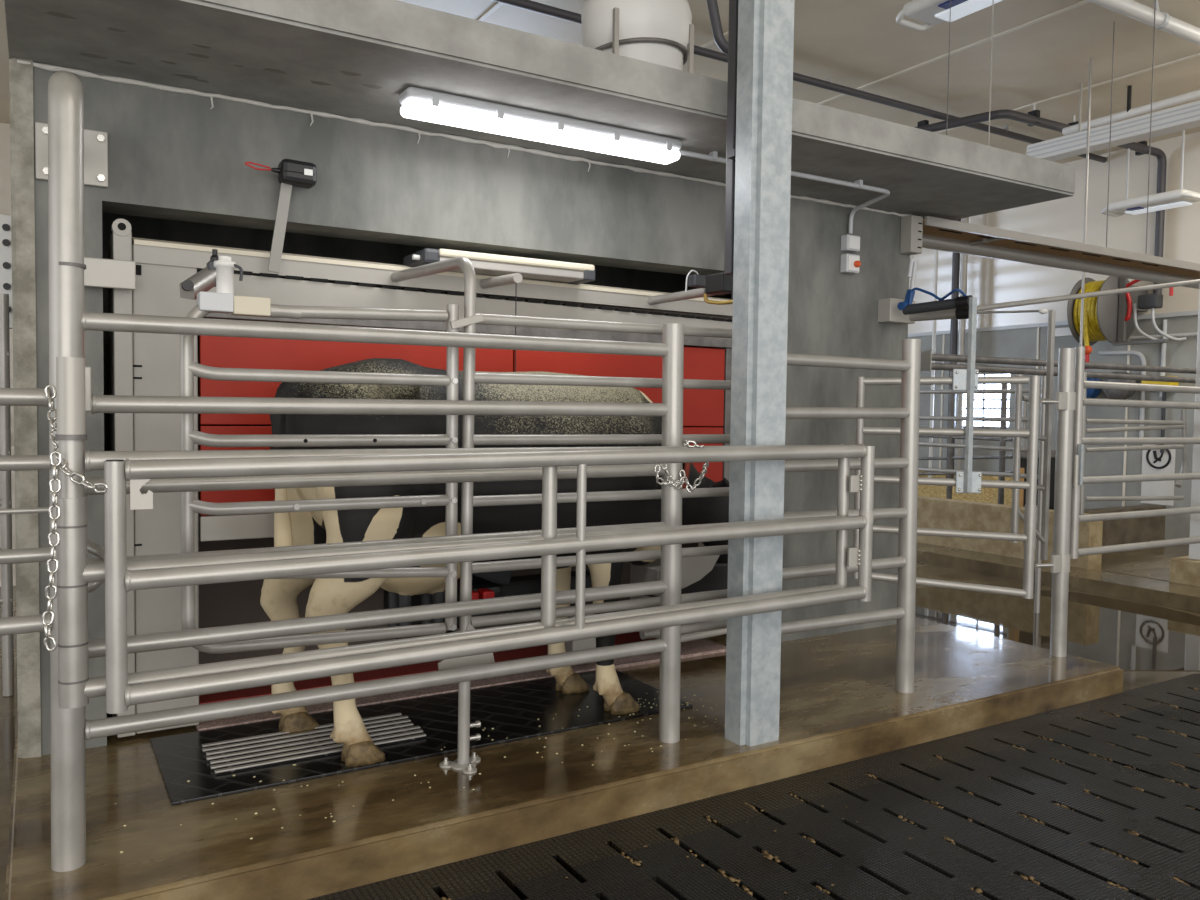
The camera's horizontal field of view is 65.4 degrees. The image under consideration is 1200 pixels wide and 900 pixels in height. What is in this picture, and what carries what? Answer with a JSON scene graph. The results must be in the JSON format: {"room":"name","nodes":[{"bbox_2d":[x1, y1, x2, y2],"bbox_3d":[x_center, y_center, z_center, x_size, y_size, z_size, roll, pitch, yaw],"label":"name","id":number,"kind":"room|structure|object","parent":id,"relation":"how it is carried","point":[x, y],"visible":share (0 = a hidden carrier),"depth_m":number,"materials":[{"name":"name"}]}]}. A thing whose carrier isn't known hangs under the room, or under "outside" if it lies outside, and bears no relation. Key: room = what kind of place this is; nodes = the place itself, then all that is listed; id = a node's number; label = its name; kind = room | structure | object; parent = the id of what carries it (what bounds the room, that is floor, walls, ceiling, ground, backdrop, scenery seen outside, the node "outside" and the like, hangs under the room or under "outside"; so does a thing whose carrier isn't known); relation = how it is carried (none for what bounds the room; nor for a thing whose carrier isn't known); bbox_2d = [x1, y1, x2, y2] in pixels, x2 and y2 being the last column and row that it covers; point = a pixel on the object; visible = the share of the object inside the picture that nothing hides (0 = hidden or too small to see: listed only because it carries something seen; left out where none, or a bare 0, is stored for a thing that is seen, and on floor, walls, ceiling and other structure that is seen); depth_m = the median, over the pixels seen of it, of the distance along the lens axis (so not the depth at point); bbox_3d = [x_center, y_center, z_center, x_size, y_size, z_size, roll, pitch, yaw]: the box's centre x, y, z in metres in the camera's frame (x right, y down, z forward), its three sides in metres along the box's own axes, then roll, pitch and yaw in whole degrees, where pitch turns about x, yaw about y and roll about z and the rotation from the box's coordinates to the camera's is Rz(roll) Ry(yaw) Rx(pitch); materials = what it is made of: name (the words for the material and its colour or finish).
{"room":"farm building","nodes":[
{"label":"farm building","id":0,"kind":"room"},
{"bbox_2d":[0,214,12,328],"bbox_3d":[-3.268,-0.946,4.902,0.320,0.600,0.080,-1,3,-31],"label":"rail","id":1,"kind":"object","parent":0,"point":[5,220],"visible":0.73,"depth_m":4.95,"materials":[{"name":"white metal"}]},
{"bbox_2d":[0,123,13,445],"bbox_3d":[-5.677,-1.394,11.819,20.500,4.840,0.200,-1,3,-31],"label":"wall","id":2,"kind":"structure","parent":0,"point":[5,167],"depth_m":10.87,"materials":[{"name":"beige"}]},
{"bbox_2d":[478,2,503,20],"bbox_3d":[-0.570,-3.548,7.078,0.040,0.012,13.000,-1,3,-31],"label":"trim","id":3,"kind":"structure","parent":2,"relation":"attached to","point":[497,5],"depth_m":7.60,"materials":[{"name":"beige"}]},
{"bbox_2d":[0,446,15,586],"bbox_3d":[-6.643,0.611,6.602,4.420,1.240,0.100,-1,3,-31],"label":"wall","id":4,"kind":"structure","parent":0,"point":[12,447],"depth_m":7.65,"materials":[{"name":"beige"}]},
{"bbox_2d":[102,212,731,450],"bbox_3d":[-0.764,-0.401,5.819,4.855,3.000,2.020,-1,3,-31],"label":"wall","id":5,"kind":"structure","parent":0,"point":[142,227],"depth_m":6.08,"materials":[{"name":"concrete"}]},
{"bbox_2d":[33,62,909,755],"bbox_3d":[-0.148,-0.167,4.875,4.780,2.625,0.250,-1,3,-31],"label":"wall","id":6,"kind":"structure","parent":0,"point":[172,156],"depth_m":4.43,"materials":[{"name":"concrete"}]},
{"bbox_2d":[9,58,40,757],"bbox_3d":[-2.225,-0.141,3.618,0.075,2.625,0.262,-1,3,-31],"label":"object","id":7,"kind":"structure","parent":6,"relation":"attached to","point":[20,75],"depth_m":3.51,"materials":[{"name":"concrete"}]},
{"bbox_2d":[44,11,381,88],"bbox_3d":[-1.413,-1.439,3.505,1.157,0.001,0.442,-1,3,-31],"label":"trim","id":8,"kind":"structure","parent":6,"relation":"attached to","point":[53,13],"depth_m":3.47,"materials":[{"name":"grey"}]},
{"bbox_2d":[17,59,909,216],"bbox_3d":[-0.087,-1.438,4.699,4.831,0.071,0.025,-1,3,-31],"label":"trim","id":9,"kind":"structure","parent":6,"relation":"attached to","point":[47,67],"depth_m":4.16,"materials":[{"name":"grey plastic"}]},
{"bbox_2d":[840,254,860,273],"bbox_3d":[1.520,-1.125,5.632,0.110,0.110,0.094,-1,3,-31],"label":"switch box","id":10,"kind":"object","parent":6,"relation":"attached to","point":[849,263],"visible":1,"depth_m":5.61,"materials":[{"name":"grey plastic"}]},
{"bbox_2d":[841,234,859,252],"bbox_3d":[1.515,-1.248,5.640,0.110,0.095,0.065,-1,3,-31],"label":"junction box","id":11,"kind":"object","parent":6,"relation":"attached to","point":[849,243],"visible":1,"depth_m":5.61,"materials":[{"name":"grey plastic"}]},
{"bbox_2d":[878,298,914,324],"bbox_3d":[1.856,-0.867,5.844,0.225,0.143,0.099,-1,3,-31],"label":"bracket","id":12,"kind":"object","parent":6,"relation":"attached to","point":[888,311],"visible":0.86,"depth_m":5.78,"materials":[{"name":"silver metal"}]},
{"bbox_2d":[909,308,1047,320],"bbox_3d":[2.274,-0.824,5.649,0.800,0.070,0.216,2,3,21],"label":"cylinder","id":13,"kind":"object","parent":12,"relation":"attached to","point":[950,313],"visible":0.89,"depth_m":5.65,"materials":[{"name":"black metal"}]},
{"bbox_2d":[897,257,1199,314],"bbox_3d":[3.101,-1.032,6.279,2.821,0.432,0.602,-1,3,-31],"label":"cylinder","id":14,"kind":"object","parent":12,"relation":"on","point":[961,302],"visible":0.96,"depth_m":5.71,"materials":[{"name":"grey metal"}]},
{"bbox_2d":[900,215,922,254],"bbox_3d":[1.966,-1.355,5.891,0.105,0.230,0.092,-1,3,-31],"label":"wall bracket","id":15,"kind":"object","parent":6,"relation":"attached to","point":[911,225],"visible":1,"depth_m":5.86,"materials":[{"name":"grey"}]},
{"bbox_2d":[4,0,1075,219],"bbox_3d":[0.210,-1.543,4.518,5.205,0.165,1.155,-1,3,-31],"label":"slab","id":16,"kind":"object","parent":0,"point":[395,46],"depth_m":3.69,"materials":[{"name":"concrete"}]},
{"bbox_2d":[399,87,681,163],"bbox_3d":[-0.214,-1.399,4.069,1.338,0.098,0.138,-1,3,-31],"label":"light","id":17,"kind":"object","parent":16,"relation":"attached to","point":[421,104],"visible":1,"depth_m":3.98,"materials":[{"name":"white plastic"}]},
{"bbox_2d":[581,0,693,72],"bbox_3d":[0.189,-2.541,4.723,0.560,1.810,0.560,-1,3,-31],"label":"water tank","id":18,"kind":"object","parent":16,"relation":"on","point":[660,32],"visible":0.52,"depth_m":4.52,"materials":[{"name":"white plastic"}]},
{"bbox_2d":[678,149,889,233],"bbox_3d":[1.057,-1.374,4.921,0.381,0.184,1.687,3,3,45],"label":"conduit","id":19,"kind":"object","parent":16,"relation":"attached to","point":[712,156],"visible":0.84,"depth_m":5.00,"materials":[{"name":"grey plastic"}]},
{"bbox_2d":[0,561,1199,899],"bbox_3d":[2.112,1.271,7.180,17.000,0.100,18.000,-1,3,-31],"label":"floor","id":20,"kind":"structure","parent":0,"point":[878,861],"depth_m":3.36,"materials":[{"name":"rubber"}]},
{"bbox_2d":[0,293,13,695],"bbox_3d":[-3.544,0.241,4.420,1.285,2.040,0.050,-1,3,-31],"label":"gate","id":21,"kind":"object","parent":20,"relation":"on","point":[6,599],"visible":0.78,"depth_m":4.72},
{"bbox_2d":[0,388,52,635],"bbox_3d":[-2.553,0.500,2.108,2.272,1.740,0.080,-1,3,-31],"label":"fence","id":22,"kind":"object","parent":20,"relation":"on","point":[8,396],"visible":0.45,"depth_m":2.63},
{"bbox_2d":[5,617,1122,899],"bbox_3d":[-0.278,1.209,5.282,5.130,0.160,3.577,-1,3,-31],"label":"platform","id":23,"kind":"object","parent":20,"relation":"on","point":[840,703],"visible":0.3,"depth_m":3.42,"materials":[{"name":"concrete"}]},
{"bbox_2d":[35,71,135,871],"bbox_3d":[-1.694,-0.002,3.142,0.330,2.400,1.132,-1,3,-31],"label":"post","id":24,"kind":"object","parent":23,"relation":"on","point":[69,156],"visible":0.66,"depth_m":2.68,"materials":[{"name":"silver metal"}]},
{"bbox_2d":[44,385,107,492],"bbox_3d":[-1.438,-0.033,2.511,0.298,0.288,0.080,2,3,34],"label":"chain","id":25,"kind":"object","parent":24,"relation":"hanging from","point":[64,469],"visible":0.74,"depth_m":2.48,"materials":[{"name":"silver metal"}]},
{"bbox_2d":[42,451,61,650],"bbox_3d":[-1.443,0.267,2.458,0.051,0.532,0.037,1,2,1],"label":"chain","id":26,"kind":"object","parent":25,"relation":"hanging from","point":[47,629],"visible":1,"depth_m":2.45,"materials":[{"name":"silver metal"}]},
{"bbox_2d":[55,357,849,708],"bbox_3d":[-0.249,0.207,3.265,2.854,0.940,0.226,-1,3,-29],"label":"gate leaf","id":27,"kind":"object","parent":24,"relation":"attached to","point":[74,573],"visible":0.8,"depth_m":2.70,"materials":[{"name":"silver metal"}]},
{"bbox_2d":[104,444,874,713],"bbox_3d":[-0.096,0.337,3.182,2.813,0.703,0.064,-1,3,-30],"label":"gate leaf","id":28,"kind":"object","parent":27,"relation":"attached to","point":[119,580],"visible":1,"depth_m":2.92,"materials":[{"name":"silver metal"}]},
{"bbox_2d":[81,311,683,742],"bbox_3d":[-0.588,0.354,3.286,2.153,1.706,0.086,-1,3,-31],"label":"fence panel","id":29,"kind":"object","parent":23,"relation":"on","point":[671,351],"visible":0.77,"depth_m":3.21,"materials":[{"name":"metal"}]},
{"bbox_2d":[654,440,708,492],"bbox_3d":[0.358,0.068,3.619,0.223,0.221,0.270,-1,3,-31],"label":"chain","id":30,"kind":"object","parent":29,"relation":"attached to","point":[686,443],"visible":0.73,"depth_m":3.69,"materials":[{"name":"silver metal"}]},
{"bbox_2d":[660,463,685,489],"bbox_3d":[0.294,0.101,3.732,0.126,0.116,0.030,-1,3,-36],"label":"chain","id":31,"kind":"object","parent":30,"relation":"hanging from","point":[665,468],"visible":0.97,"depth_m":3.72,"materials":[{"name":"silver metal"}]},
{"bbox_2d":[115,691,715,852],"bbox_3d":[-0.532,1.184,3.695,2.495,0.017,0.786,-1,3,-33],"label":"sawdust","id":32,"kind":"object","parent":23,"relation":"on","point":[657,691],"visible":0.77,"depth_m":3.67,"materials":[{"name":"beige"}]},
{"bbox_2d":[108,219,732,737],"bbox_3d":[-0.622,0.112,4.609,3.172,2.079,1.480,-1,3,-31],"label":"robot","id":33,"kind":"object","parent":23,"relation":"on","point":[140,364],"visible":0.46,"depth_m":4.09,"materials":[{"name":"red"}]},
{"bbox_2d":[245,159,316,272],"bbox_3d":[-1.321,-0.967,3.864,0.281,0.465,0.104,-1,3,-31],"label":"sensor","id":34,"kind":"object","parent":33,"relation":"attached to","point":[295,173],"visible":1,"depth_m":3.87,"materials":[{"name":"silver metal"}]},
{"bbox_2d":[388,591,398,626],"bbox_3d":[-0.851,0.662,3.868,0.050,0.175,0.050,-1,3,-31],"label":"cup","id":35,"kind":"object","parent":33,"relation":"on","point":[393,598],"depth_m":3.85,"materials":[{"name":"grey plastic"}]},
{"bbox_2d":[399,594,411,638],"bbox_3d":[-0.784,0.667,3.756,0.050,0.175,0.050,-1,3,-31],"label":"cup","id":36,"kind":"object","parent":33,"relation":"on","point":[404,600],"depth_m":3.73,"materials":[{"name":"grey plastic"}]},
{"bbox_2d":[421,593,431,623],"bbox_3d":[-0.731,0.660,3.940,0.050,0.175,0.050,-1,3,-31],"label":"cup","id":37,"kind":"object","parent":33,"relation":"on","point":[426,599],"depth_m":3.92,"materials":[{"name":"grey plastic"}]},
{"bbox_2d":[199,632,655,704],"bbox_3d":[-0.713,1.123,5.025,2.780,0.022,0.340,-1,3,-31],"label":"panel","id":38,"kind":"object","parent":33,"relation":"attached to","point":[632,637],"visible":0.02,"depth_m":4.70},
{"bbox_2d":[432,591,444,622],"bbox_3d":[-0.664,0.666,3.829,0.050,0.175,0.050,-1,3,-31],"label":"cup","id":39,"kind":"object","parent":33,"relation":"on","point":[437,597],"depth_m":3.81,"materials":[{"name":"grey plastic"}]},
{"bbox_2d":[403,248,594,283],"bbox_3d":[-0.494,-0.875,4.498,0.914,0.078,0.320,-1,3,-31],"label":"light fixture","id":40,"kind":"object","parent":33,"relation":"on","point":[483,263],"visible":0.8,"depth_m":4.39,"materials":[{"name":"beige"}]},
{"bbox_2d":[685,270,706,291],"bbox_3d":[0.462,-0.806,4.470,0.131,0.108,0.060,-1,3,-31],"label":"block","id":41,"kind":"object","parent":33,"relation":"attached to","point":[696,281],"visible":0.94,"depth_m":4.45,"materials":[{"name":"grey plastic"}]},
{"bbox_2d":[681,555,727,593],"bbox_3d":[0.467,0.644,4.744,0.718,0.352,0.658,-1,3,-31],"label":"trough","id":42,"kind":"object","parent":33,"relation":"attached to","point":[698,573],"visible":0.2,"depth_m":4.40,"materials":[{"name":"grey"}]},
{"bbox_2d":[150,670,692,805],"bbox_3d":[-0.692,1.163,4.018,2.184,0.026,0.708,-1,3,-31],"label":"rubber mat","id":43,"kind":"object","parent":23,"relation":"on","point":[513,710],"depth_m":3.81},
{"bbox_2d":[260,358,728,766],"bbox_3d":[-0.265,0.392,4.172,2.331,1.541,0.715,-1,3,-29],"label":"cow","id":44,"kind":"object","parent":43,"relation":"on","point":[327,596],"visible":0.52,"depth_m":3.73},
{"bbox_2d":[391,257,494,773],"bbox_3d":[-0.711,0.196,3.859,0.240,1.970,1.001,-1,3,-31],"label":"post","id":45,"kind":"object","parent":23,"relation":"on","point":[464,762],"visible":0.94,"depth_m":3.50,"materials":[{"name":"silver metal"}]},
{"bbox_2d":[180,291,458,653],"bbox_3d":[-0.937,0.079,3.235,0.949,1.221,0.065,-1,3,-31],"label":"gate","id":46,"kind":"object","parent":45,"relation":"attached to","point":[207,302],"visible":0.88,"depth_m":3.20,"materials":[{"name":"grey metal"}]},
{"bbox_2d":[179,249,242,299],"bbox_3d":[-1.333,-0.609,3.167,0.165,0.201,0.414,-1,3,-31],"label":"camera","id":47,"kind":"object","parent":46,"relation":"on","point":[218,272],"visible":0.98,"depth_m":3.14,"materials":[{"name":"silver metal"}]},
{"bbox_2d":[471,313,731,639],"bbox_3d":[0.101,0.140,3.883,1.386,1.340,0.071,-1,3,-31],"label":"metal railing","id":48,"kind":"object","parent":45,"relation":"attached to","point":[489,319],"visible":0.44,"depth_m":3.78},
{"bbox_2d":[195,638,725,730],"bbox_3d":[-0.544,1.139,4.725,2.800,0.018,0.340,-1,3,-31],"label":"kerb","id":49,"kind":"object","parent":23,"relation":"on","point":[699,647],"visible":0.29,"depth_m":4.53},
{"bbox_2d":[725,0,794,745],"bbox_3d":[0.669,-1.100,3.812,0.237,4.600,0.175,-1,3,-31],"label":"steel column","id":50,"kind":"structure","parent":23,"relation":"on","point":[765,27],"depth_m":3.76,"materials":[{"name":"metal"}]},
{"bbox_2d":[703,272,732,304],"bbox_3d":[0.526,-0.701,4.072,0.214,0.174,0.450,0,2,-9],"label":"control box","id":51,"kind":"object","parent":50,"relation":"attached to","point":[719,283],"visible":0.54,"depth_m":4.17,"materials":[{"name":"black plastic"}]},
{"bbox_2d":[724,0,737,275],"bbox_3d":[0.574,-2.069,3.841,0.090,2.670,0.095,-1,3,-31],"label":"conduit","id":52,"kind":"object","parent":50,"relation":"attached to","point":[733,4],"visible":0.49,"depth_m":3.88,"materials":[{"name":"grey plastic"}]},
{"bbox_2d":[781,339,920,692],"bbox_3d":[1.119,0.321,4.321,0.981,1.730,0.086,-1,3,-30],"label":"fence panel","id":53,"kind":"object","parent":23,"relation":"on","point":[909,365],"visible":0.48,"depth_m":4.46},
{"bbox_2d":[1034,348,1078,656],"bbox_3d":[2.543,0.299,5.222,0.265,1.736,0.111,-1,3,-31],"label":"gate post","id":54,"kind":"object","parent":23,"relation":"on","point":[1065,401],"visible":1,"depth_m":5.24,"materials":[{"name":"silver metal"}]},
{"bbox_2d":[852,376,1039,598],"bbox_3d":[1.926,0.202,5.210,1.003,1.236,0.061,1,2,3],"label":"gate","id":55,"kind":"object","parent":54,"relation":"attached to","point":[1030,514],"visible":0.77,"depth_m":5.18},
{"bbox_2d":[952,297,981,492],"bbox_3d":[2.033,-0.299,5.146,0.172,1.079,0.041,1,2,0],"label":"push bar","id":56,"kind":"object","parent":55,"relation":"attached to","point":[967,481],"visible":1,"depth_m":5.14,"materials":[{"name":"silver metal"}]},
{"bbox_2d":[441,688,1199,899],"bbox_3d":[1.765,1.387,3.185,8.469,0.024,2.022,-1,3,-31],"label":"debris","id":57,"kind":"object","parent":20,"relation":"on","point":[676,840],"visible":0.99,"depth_m":3.29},
{"bbox_2d":[928,250,937,477],"bbox_3d":[4.730,-1.369,13.245,0.048,4.740,0.048,-1,3,-31],"label":"pipe","id":58,"kind":"object","parent":20,"relation":"on","point":[935,251],"visible":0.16,"depth_m":13.23,"materials":[{"name":"white plastic"}]},
{"bbox_2d":[946,219,960,478],"bbox_3d":[4.949,-1.359,13.076,0.097,4.740,0.097,-1,3,-31],"label":"pipe","id":59,"kind":"object","parent":20,"relation":"on","point":[955,256],"visible":0.19,"depth_m":13.02,"materials":[{"name":"grey plastic"}]},
{"bbox_2d":[954,217,968,478],"bbox_3d":[5.018,-1.353,12.963,0.087,4.740,0.087,-1,3,-31],"label":"pipe","id":60,"kind":"object","parent":20,"relation":"on","point":[964,257],"visible":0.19,"depth_m":12.92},
{"bbox_2d":[918,471,1012,504],"bbox_3d":[4.551,0.562,13.291,1.000,0.557,3.400,-1,3,-31],"label":"bed","id":61,"kind":"object","parent":20,"relation":"on","point":[987,495],"visible":0.11,"depth_m":12.62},
{"bbox_2d":[918,354,1026,504],"bbox_3d":[4.690,-0.091,11.981,0.070,2.290,1.959,-1,3,-31],"label":"fence","id":62,"kind":"object","parent":20,"relation":"on","point":[1001,457],"visible":0.36,"depth_m":11.74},
{"bbox_2d":[1020,450,1055,509],"bbox_3d":[4.902,0.564,10.382,0.800,1.120,0.080,-1,3,-31],"label":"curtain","id":63,"kind":"object","parent":20,"relation":"on","point":[1023,460],"visible":0.1,"depth_m":10.40,"materials":[{"name":"black plastic"}]},
{"bbox_2d":[915,586,1199,670],"bbox_3d":[3.311,1.253,6.833,2.520,0.003,2.746,-1,3,-31],"label":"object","id":64,"kind":"structure","parent":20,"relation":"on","point":[1130,636],"depth_m":6.74,"materials":[{"name":"concrete"}]},
{"bbox_2d":[916,542,1199,611],"bbox_3d":[2.715,1.029,10.921,0.500,0.130,10.000,-1,3,-31],"label":"kerb","id":65,"kind":"object","parent":20,"relation":"on","point":[1165,593],"depth_m":8.13,"materials":[{"name":"concrete"}]},
{"bbox_2d":[921,351,1195,612],"bbox_3d":[3.733,0.272,7.290,3.591,1.930,0.080,-1,3,-31],"label":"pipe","id":66,"kind":"object","parent":20,"relation":"on","point":[927,357],"visible":0.78,"depth_m":7.06,"materials":[{"name":"silver metal"}]},
{"bbox_2d":[1079,372,1187,514],"bbox_3d":[4.400,-0.025,7.619,1.641,1.169,0.048,-1,3,-31],"label":"gate","id":67,"kind":"object","parent":66,"relation":"attached to","point":[1159,424],"visible":0.74,"depth_m":7.56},
{"bbox_2d":[1070,347,1199,558],"bbox_3d":[3.799,0.322,5.981,2.613,1.940,0.086,-1,3,-31],"label":"gate","id":68,"kind":"object","parent":20,"relation":"on","point":[1079,441],"visible":0.94,"depth_m":5.51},
{"bbox_2d":[1101,539,1188,581],"bbox_3d":[5.796,1.142,9.511,2.880,0.100,1.600,-1,3,-31],"label":"step","id":69,"kind":"structure","parent":20,"relation":"on","point":[1152,563],"depth_m":9.20,"materials":[{"name":"concrete"}]},
{"bbox_2d":[1169,556,1199,585],"bbox_3d":[5.135,1.074,7.941,0.530,0.310,0.300,-1,3,-31],"label":"concrete block","id":70,"kind":"object","parent":20,"relation":"on","point":[1183,570],"visible":0.56,"depth_m":7.82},
{"bbox_2d":[1189,284,1199,559],"bbox_3d":[5.045,-0.692,7.776,0.160,3.230,0.120,-1,3,-31],"label":"post","id":71,"kind":"object","parent":70,"relation":"on","point":[1194,549],"visible":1,"depth_m":7.81,"materials":[{"name":"white metal"}]},
{"bbox_2d":[0,0,1199,163],"bbox_3d":[-1.002,-3.482,4.016,20.500,0.100,18.200,-1,3,-31],"label":"ceiling","id":72,"kind":"structure","parent":0,"point":[856,43],"depth_m":8.42,"materials":[{"name":"paint"}]},
{"bbox_2d":[493,0,1106,162],"bbox_3d":[2.474,-3.544,9.177,8.781,0.115,0.096,-1,3,-32],"label":"pipe","id":73,"kind":"object","parent":72,"relation":"hanging from","point":[530,5],"visible":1,"depth_m":9.10,"materials":[{"name":"grey plastic"}]},
{"bbox_2d":[896,0,1001,30],"bbox_3d":[2.788,-3.381,6.681,0.387,0.226,1.467,-1,3,-31],"label":"ceiling lamp","id":74,"kind":"object","parent":72,"relation":"hanging from","point":[931,12],"visible":0.99,"depth_m":7.03,"materials":[{"name":"white plastic"}]},
{"bbox_2d":[817,0,1089,104],"bbox_3d":[2.727,-3.587,9.065,0.040,0.012,13.000,-1,3,-31],"label":"trim","id":75,"kind":"structure","parent":72,"relation":"attached to","point":[1084,1],"depth_m":8.21,"materials":[{"name":"beige"}]},
{"bbox_2d":[914,104,1166,293],"bbox_3d":[5.026,-2.682,10.129,3.326,1.850,0.886,0,2,-13],"label":"pipe","id":76,"kind":"object","parent":72,"relation":"hanging from","point":[1033,118],"visible":0.74,"depth_m":9.96,"materials":[{"name":"grey plastic"}]},
{"bbox_2d":[922,0,1199,288],"bbox_3d":[4.702,-2.455,7.641,6.410,2.107,0.412,-1,3,-31],"label":"overhead beam","id":77,"kind":"structure","parent":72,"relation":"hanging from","point":[941,234],"depth_m":6.81,"materials":[{"name":"silver metal"}]},
{"bbox_2d":[936,53,1199,133],"bbox_3d":[4.312,-3.607,10.019,0.040,0.012,13.000,-1,3,-31],"label":"trim","id":78,"kind":"structure","parent":72,"relation":"attached to","point":[1198,54],"depth_m":9.05,"materials":[{"name":"beige"}]},
{"bbox_2d":[1080,58,1091,346],"bbox_3d":[4.424,-2.247,8.504,0.024,2.600,0.024,-1,3,-31],"label":"cable","id":79,"kind":"object","parent":72,"relation":"hanging from","point":[1090,59],"visible":1,"depth_m":8.49,"materials":[{"name":"silver metal"}]},
{"bbox_2d":[1106,21,1114,246],"bbox_3d":[4.205,-2.586,7.697,0.008,1.861,0.008,-1,3,-31],"label":"hanging wire","id":80,"kind":"object","parent":72,"relation":"hanging from","point":[1114,21],"visible":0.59,"depth_m":7.69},
{"bbox_2d":[1026,82,1199,160],"bbox_3d":[5.569,-3.160,7.585,0.208,0.670,4.500,-1,3,-31],"label":"cable tray","id":81,"kind":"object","parent":72,"relation":"attached to","point":[1186,116],"depth_m":8.69,"materials":[{"name":"white metal"}]},
{"bbox_2d":[1062,85,1199,134],"bbox_3d":[5.706,-3.371,8.242,0.080,0.300,3.503,-1,3,-29],"label":"pipe","id":82,"kind":"object","parent":72,"relation":"hanging from","point":[1193,95],"visible":0.97,"depth_m":9.13,"materials":[{"name":"white plastic"}]},
{"bbox_2d":[1087,0,1199,44],"bbox_3d":[5.486,-3.419,7.978,4.700,0.197,0.129,-1,3,-31],"label":"pipe","id":83,"kind":"object","parent":72,"relation":"hanging from","point":[1132,9],"visible":0.92,"depth_m":7.24,"materials":[{"name":"white plastic"}]},
{"bbox_2d":[1101,130,1199,216],"bbox_3d":[6.096,-3.131,10.265,0.387,0.936,1.027,-1,3,-31],"label":"ceiling lamp","id":84,"kind":"object","parent":72,"relation":"hanging from","point":[1182,197],"visible":0.98,"depth_m":10.19,"materials":[{"name":"white plastic"}]},
{"bbox_2d":[1145,0,1155,253],"bbox_3d":[4.259,-2.479,7.223,0.008,2.035,0.008,-1,3,-31],"label":"hanging wire","id":85,"kind":"object","parent":72,"relation":"hanging from","point":[1155,0],"visible":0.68,"depth_m":7.22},
{"bbox_2d":[707,0,727,54],"bbox_3d":[0.838,-2.971,6.436,0.312,0.483,0.070,-1,3,-31],"label":"pipe elbow","id":86,"kind":"object","parent":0,"point":[713,9],"visible":0.83,"depth_m":6.39,"materials":[{"name":"grey plastic"}]},
{"bbox_2d":[917,496,1102,570],"bbox_3d":[2.498,0.730,11.973,0.220,0.595,7.950,-1,3,-31],"label":"wall","id":87,"kind":"structure","parent":0,"point":[932,512],"depth_m":9.46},
{"bbox_2d":[918,389,1040,478],"bbox_3d":[3.863,-0.126,9.670,0.060,1.250,1.652,-1,3,-31],"label":"fence","id":88,"kind":"object","parent":87,"relation":"on","point":[980,391],"visible":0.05,"depth_m":9.61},
{"bbox_2d":[1011,310,1055,559],"bbox_3d":[2.585,-0.086,5.583,0.263,1.504,0.043,0,3,-20],"label":"bar","id":89,"kind":"object","parent":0,"point":[1016,513],"visible":0.71,"depth_m":5.59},
{"bbox_2d":[908,132,1199,538],"bbox_3d":[6.607,-1.203,11.054,0.150,4.840,14.200,-1,3,-31],"label":"wall","id":90,"kind":"structure","parent":0,"point":[990,280],"depth_m":11.64,"materials":[{"name":"beige"}]},
{"bbox_2d":[939,334,944,468],"bbox_3d":[4.976,-0.355,13.618,0.015,2.690,0.024,-1,3,-31],"label":"trim","id":91,"kind":"structure","parent":90,"relation":"attached to","point":[943,344],"depth_m":13.60,"materials":[{"name":"beige"}]},
{"bbox_2d":[963,373,1009,427],"bbox_3d":[5.397,-0.692,13.073,0.090,0.764,0.884,-1,3,-31],"label":"window","id":92,"kind":"structure","parent":90,"relation":"in","point":[985,405],"depth_m":13.05,"materials":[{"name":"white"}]},
{"bbox_2d":[908,310,1197,336],"bbox_3d":[6.591,-1.573,10.909,0.040,0.050,14.000,-1,3,-31],"label":"trim","id":93,"kind":"structure","parent":90,"relation":"attached to","point":[1184,313],"depth_m":12.33,"materials":[{"name":"grey plastic"}]},
{"bbox_2d":[1086,378,1100,397],"bbox_3d":[6.058,-0.795,11.654,0.180,0.336,0.340,-1,3,-31],"label":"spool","id":94,"kind":"object","parent":90,"relation":"attached to","point":[1091,393],"visible":0.14,"depth_m":11.54,"materials":[{"name":"blue"}]},
{"bbox_2d":[1102,371,1136,399],"bbox_3d":[6.279,-0.777,11.286,0.180,0.336,0.340,-1,3,-31],"label":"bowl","id":95,"kind":"object","parent":90,"relation":"attached to","point":[1112,394],"visible":0.44,"depth_m":11.23,"materials":[{"name":"grey"}]},
{"bbox_2d":[1055,276,1186,368],"bbox_3d":[6.043,-1.518,10.992,0.855,1.140,1.334,-1,3,-37],"label":"hose reel","id":96,"kind":"object","parent":90,"relation":"attached to","point":[1111,318],"visible":0.84,"depth_m":10.87,"materials":[{"name":"yellow"}]},
{"bbox_2d":[1122,340,1130,505],"bbox_3d":[6.369,-0.241,11.308,0.015,2.690,0.024,-1,3,-31],"label":"trim","id":97,"kind":"structure","parent":90,"relation":"attached to","point":[1128,356],"depth_m":11.31,"materials":[{"name":"beige"}]},
{"bbox_2d":[1098,320,1166,436],"bbox_3d":[6.382,-0.833,11.232,0.050,1.400,0.796,-1,3,-31],"label":"conduit","id":98,"kind":"object","parent":90,"relation":"attached to","point":[1164,322],"visible":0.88,"depth_m":11.09,"materials":[{"name":"grey plastic"}]},
{"bbox_2d":[1141,444,1175,505],"bbox_3d":[6.559,0.260,10.986,0.036,0.760,0.370,-1,3,-31],"label":"wall sign","id":99,"kind":"object","parent":90,"relation":"attached to","point":[1153,461],"visible":0.77,"depth_m":10.98,"materials":[{"name":"white plastic"}]},
{"bbox_2d":[1127,332,1197,339],"bbox_3d":[6.837,-1.307,10.486,0.044,0.044,2.200,-1,3,-31],"label":"trim rail","id":100,"kind":"object","parent":90,"relation":"attached to","point":[1195,333],"depth_m":10.91,"materials":[{"name":"grey plastic"}]},
{"bbox_2d":[1084,504,1165,545],"bbox_3d":[5.411,0.898,10.319,2.700,0.470,0.200,-1,3,-31],"label":"wall","id":101,"kind":"structure","parent":0,"point":[1120,531],"depth_m":10.58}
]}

